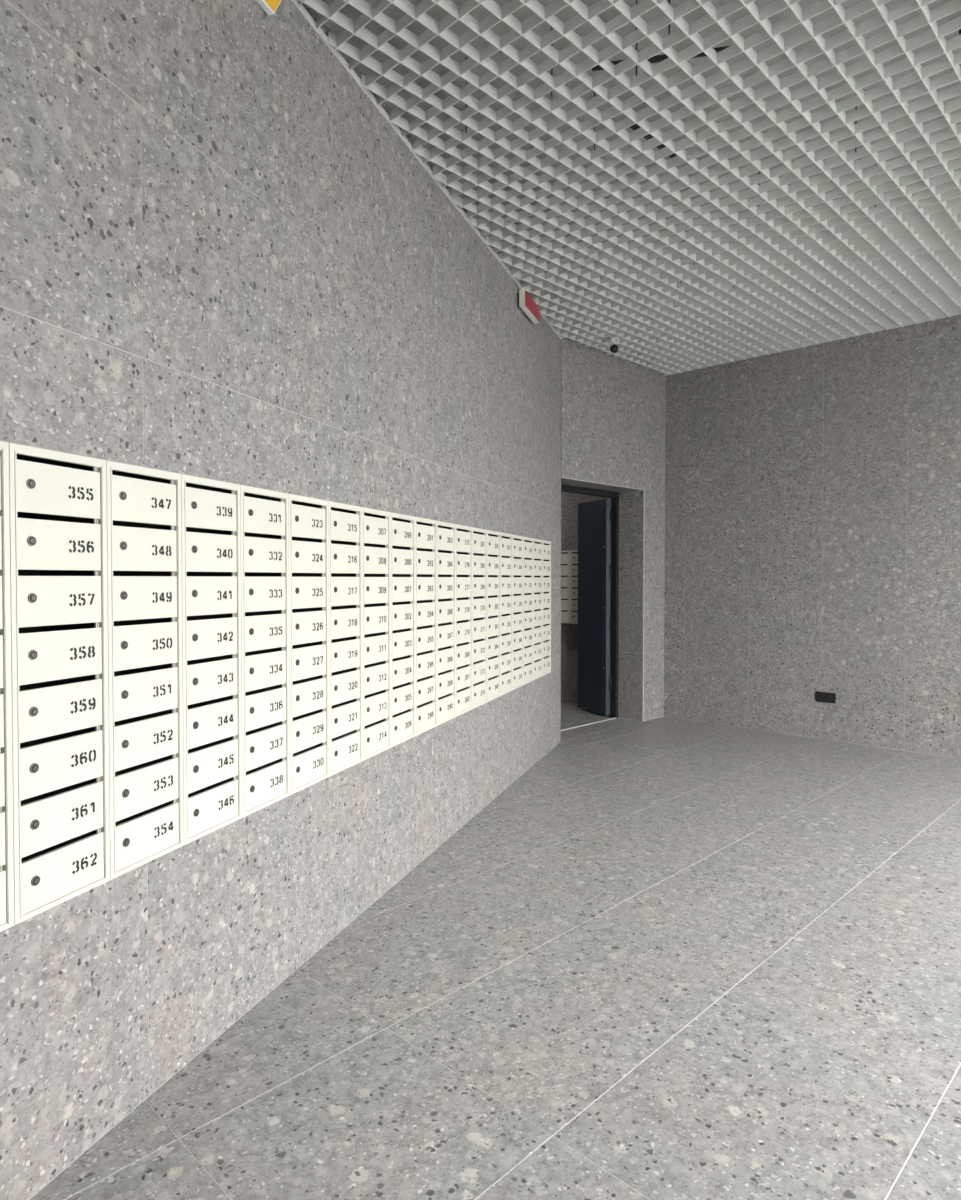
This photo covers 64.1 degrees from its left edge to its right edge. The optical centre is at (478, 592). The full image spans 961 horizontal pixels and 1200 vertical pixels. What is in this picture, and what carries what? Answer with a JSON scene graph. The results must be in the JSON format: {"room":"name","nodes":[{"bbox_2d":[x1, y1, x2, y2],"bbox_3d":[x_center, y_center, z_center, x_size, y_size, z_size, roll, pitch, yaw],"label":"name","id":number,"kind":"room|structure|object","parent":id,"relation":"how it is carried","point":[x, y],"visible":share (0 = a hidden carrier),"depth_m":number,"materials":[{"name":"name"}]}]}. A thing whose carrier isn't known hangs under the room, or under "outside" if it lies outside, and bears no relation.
{"room":"apartment building lobby","nodes":[
{"label":"apartment building lobby","id":0,"kind":"room"},
{"bbox_2d":[0,0,560,1199],"bbox_3d":[-0.970,-0.429,1.992,0.400,3.520,8.500,0,1,19],"label":"wall","id":1,"kind":"structure","parent":0,"point":[221,260],"depth_m":2.17,"materials":[{"name":"stone"}]},
{"bbox_2d":[0,441,13,931],"bbox_3d":[-1.060,0.185,1.439,0.206,0.959,0.241,0,1,19],"label":"mailbox","id":2,"kind":"object","parent":1,"relation":"attached to","point":[6,762],"visible":1,"depth_m":1.51,"materials":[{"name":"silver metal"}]},
{"bbox_2d":[9,443,109,924],"bbox_3d":[-0.979,0.180,1.668,0.206,0.959,0.241,0,1,19],"label":"mailbox","id":3,"kind":"object","parent":1,"relation":"attached to","point":[58,500],"visible":1,"depth_m":1.63,"materials":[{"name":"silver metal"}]},
{"bbox_2d":[106,460,183,879],"bbox_3d":[-0.898,0.176,1.897,0.206,0.959,0.241,0,1,19],"label":"mailbox","id":4,"kind":"object","parent":1,"relation":"attached to","point":[144,537],"visible":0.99,"depth_m":1.86,"materials":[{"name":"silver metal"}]},
{"bbox_2d":[181,474,241,844],"bbox_3d":[-0.818,0.171,2.125,0.206,0.959,0.241,0,1,19],"label":"mailbox","id":5,"kind":"object","parent":1,"relation":"attached to","point":[210,509],"visible":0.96,"depth_m":2.09,"materials":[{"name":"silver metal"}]},
{"bbox_2d":[240,485,289,817],"bbox_3d":[-0.737,0.167,2.354,0.206,0.959,0.241,0,1,19],"label":"mailbox","id":6,"kind":"object","parent":1,"relation":"attached to","point":[263,512],"visible":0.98,"depth_m":2.32,"materials":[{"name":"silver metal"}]},
{"bbox_2d":[256,0,281,15],"bbox_3d":[-0.631,-1.791,2.156,0.112,0.113,0.285,0,1,19],"label":"warning sign","id":7,"kind":"object","parent":1,"relation":"attached to","point":[269,6],"visible":1,"depth_m":2.28,"materials":[{"name":"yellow plastic"}]},
{"bbox_2d":[288,494,328,794],"bbox_3d":[-0.656,0.162,2.582,0.206,0.959,0.241,0,1,19],"label":"mailbox","id":8,"kind":"object","parent":1,"relation":"attached to","point":[307,516],"visible":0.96,"depth_m":2.55,"materials":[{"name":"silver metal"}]},
{"bbox_2d":[328,501,361,776],"bbox_3d":[-0.575,0.158,2.811,0.206,0.959,0.241,0,1,19],"label":"mailbox","id":9,"kind":"object","parent":1,"relation":"attached to","point":[344,520],"visible":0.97,"depth_m":2.78,"materials":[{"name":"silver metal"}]},
{"bbox_2d":[362,507,390,760],"bbox_3d":[-0.494,0.153,3.039,0.206,0.959,0.241,0,1,19],"label":"mailbox","id":10,"kind":"object","parent":1,"relation":"attached to","point":[376,645],"visible":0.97,"depth_m":3.01,"materials":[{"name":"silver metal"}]},
{"bbox_2d":[390,512,414,746],"bbox_3d":[-0.413,0.149,3.268,0.206,0.959,0.241,0,1,19],"label":"mailbox","id":11,"kind":"object","parent":1,"relation":"attached to","point":[402,527],"visible":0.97,"depth_m":3.25,"materials":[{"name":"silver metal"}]},
{"bbox_2d":[415,517,436,735],"bbox_3d":[-0.333,0.145,3.497,0.206,0.959,0.241,0,1,19],"label":"mailbox","id":12,"kind":"object","parent":1,"relation":"attached to","point":[425,529],"visible":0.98,"depth_m":3.46,"materials":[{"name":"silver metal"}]},
{"bbox_2d":[291,0,561,339],"bbox_3d":[-0.780,-1.877,1.895,0.004,0.026,8.496,0,1,19],"label":"trim","id":13,"kind":"structure","parent":1,"relation":"attached to","point":[301,8],"depth_m":3.11,"materials":[{"name":"metal"}]},
{"bbox_2d":[436,521,454,725],"bbox_3d":[-0.252,0.140,3.725,0.206,0.959,0.241,0,1,19],"label":"mailbox","id":14,"kind":"object","parent":1,"relation":"attached to","point":[445,532],"visible":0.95,"depth_m":3.69,"materials":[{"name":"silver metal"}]},
{"bbox_2d":[455,524,471,716],"bbox_3d":[-0.171,0.136,3.954,0.206,0.959,0.241,0,1,19],"label":"mailbox","id":15,"kind":"object","parent":1,"relation":"attached to","point":[463,534],"visible":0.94,"depth_m":3.92,"materials":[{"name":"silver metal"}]},
{"bbox_2d":[472,527,486,708],"bbox_3d":[-0.090,0.131,4.183,0.206,0.959,0.241,0,1,19],"label":"mailbox","id":16,"kind":"object","parent":1,"relation":"attached to","point":[479,536],"visible":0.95,"depth_m":4.16,"materials":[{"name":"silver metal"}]},
{"bbox_2d":[487,530,499,701],"bbox_3d":[-0.009,0.127,4.411,0.206,0.959,0.241,0,1,19],"label":"mailbox","id":17,"kind":"object","parent":1,"relation":"attached to","point":[493,537],"visible":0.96,"depth_m":4.38,"materials":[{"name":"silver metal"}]},
{"bbox_2d":[500,532,512,695],"bbox_3d":[0.071,0.122,4.640,0.206,0.959,0.241,0,1,19],"label":"mailbox","id":18,"kind":"object","parent":1,"relation":"attached to","point":[506,540],"visible":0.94,"depth_m":4.61,"materials":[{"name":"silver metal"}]},
{"bbox_2d":[512,535,523,689],"bbox_3d":[0.152,0.118,4.868,0.206,0.959,0.241,0,1,19],"label":"mailbox","id":19,"kind":"object","parent":1,"relation":"attached to","point":[518,541],"visible":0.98,"depth_m":4.84,"materials":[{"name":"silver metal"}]},
{"bbox_2d":[523,537,533,684],"bbox_3d":[0.233,0.113,5.097,0.206,0.959,0.241,0,1,19],"label":"mailbox","id":20,"kind":"object","parent":1,"relation":"attached to","point":[528,556],"visible":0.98,"depth_m":5.07,"materials":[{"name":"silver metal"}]},
{"bbox_2d":[519,289,539,323],"bbox_3d":[0.317,-1.831,4.919,0.058,0.100,0.352,0,1,19],"label":"exit sign","id":21,"kind":"object","parent":1,"relation":"attached to","point":[527,304],"visible":1,"depth_m":4.86,"materials":[{"name":"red plastic"}]},
{"bbox_2d":[533,539,542,679],"bbox_3d":[0.314,0.109,5.325,0.206,0.959,0.241,0,1,19],"label":"mailbox","id":22,"kind":"object","parent":1,"relation":"attached to","point":[538,544],"visible":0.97,"depth_m":5.30,"materials":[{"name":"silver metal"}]},
{"bbox_2d":[543,540,550,675],"bbox_3d":[0.395,0.104,5.554,0.206,0.959,0.241,0,1,19],"label":"mailbox","id":23,"kind":"object","parent":1,"relation":"attached to","point":[546,544],"visible":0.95,"depth_m":5.54,"materials":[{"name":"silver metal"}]},
{"bbox_2d":[29,702,960,1199],"bbox_3d":[-0.807,1.311,3.062,8.800,0.200,9.611,1,2,44],"label":"floor","id":24,"kind":"structure","parent":0,"point":[671,958],"depth_m":2.22,"materials":[{"name":"tile"}]},
{"bbox_2d":[561,550,569,622],"bbox_3d":[0.858,-0.063,7.757,0.241,0.727,0.121,1,2,44],"label":"mailbox","id":25,"kind":"object","parent":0,"point":[565,555],"visible":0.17,"depth_m":7.68,"materials":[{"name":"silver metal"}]},
{"bbox_2d":[570,550,577,623],"bbox_3d":[1.031,-0.059,7.588,0.241,0.727,0.121,1,2,44],"label":"mailbox","id":26,"kind":"object","parent":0,"point":[573,553],"visible":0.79,"depth_m":7.60,"materials":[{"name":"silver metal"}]},
{"bbox_2d":[561,305,664,720],"bbox_3d":[0.661,-0.512,6.276,0.445,3.520,2.511,1,2,44],"label":"wall","id":27,"kind":"structure","parent":0,"point":[613,409],"depth_m":6.78,"materials":[{"name":"stone"}]},
{"bbox_2d":[561,485,618,730],"bbox_3d":[0.715,0.116,6.793,0.564,2.043,1.299,1,2,44],"label":"door","id":28,"kind":"structure","parent":27,"relation":"in","point":[598,520],"depth_m":7.04,"materials":[{"name":"black paint"}]},
{"bbox_2d":[562,477,642,489],"bbox_3d":[1.047,-0.900,6.346,0.005,0.005,1.157,1,2,44],"label":"trim","id":29,"kind":"structure","parent":27,"relation":"attached to","point":[562,477],"depth_m":6.30,"materials":[{"name":"metal"}]},
{"bbox_2d":[642,489,644,720],"bbox_3d":[1.454,0.113,6.782,0.007,2.051,0.008,1,2,44],"label":"trim","id":30,"kind":"structure","parent":27,"relation":"attached to","point":[644,489],"depth_m":6.78,"materials":[{"name":"metal"}]},
{"bbox_2d":[298,0,960,375],"bbox_3d":[0.317,-2.131,2.034,5.850,0.517,9.811,1,2,44],"label":"ceiling","id":31,"kind":"structure","parent":0,"point":[709,183],"depth_m":3.43,"materials":[{"name":"white metal"}]},
{"bbox_2d":[610,336,618,352],"bbox_3d":[1.031,-1.889,5.852,0.068,0.115,0.068,1,2,44],"label":"ceiling camera","id":32,"kind":"object","parent":31,"relation":"attached to","point":[614,348],"visible":1,"depth_m":5.83,"materials":[{"name":"white plastic"}]},
{"bbox_2d":[561,314,960,758],"bbox_3d":[2.501,-0.515,6.409,8.800,3.520,0.251,1,2,44],"label":"wall","id":33,"kind":"structure","parent":0,"point":[813,492],"depth_m":6.05,"materials":[{"name":"stone"}]},
{"bbox_2d":[815,691,835,703],"bbox_3d":[2.722,0.821,6.030,0.154,0.080,0.016,1,2,44],"label":"wall socket","id":34,"kind":"object","parent":33,"relation":"attached to","point":[826,697],"visible":1,"depth_m":6.03,"materials":[{"name":"black plastic"}]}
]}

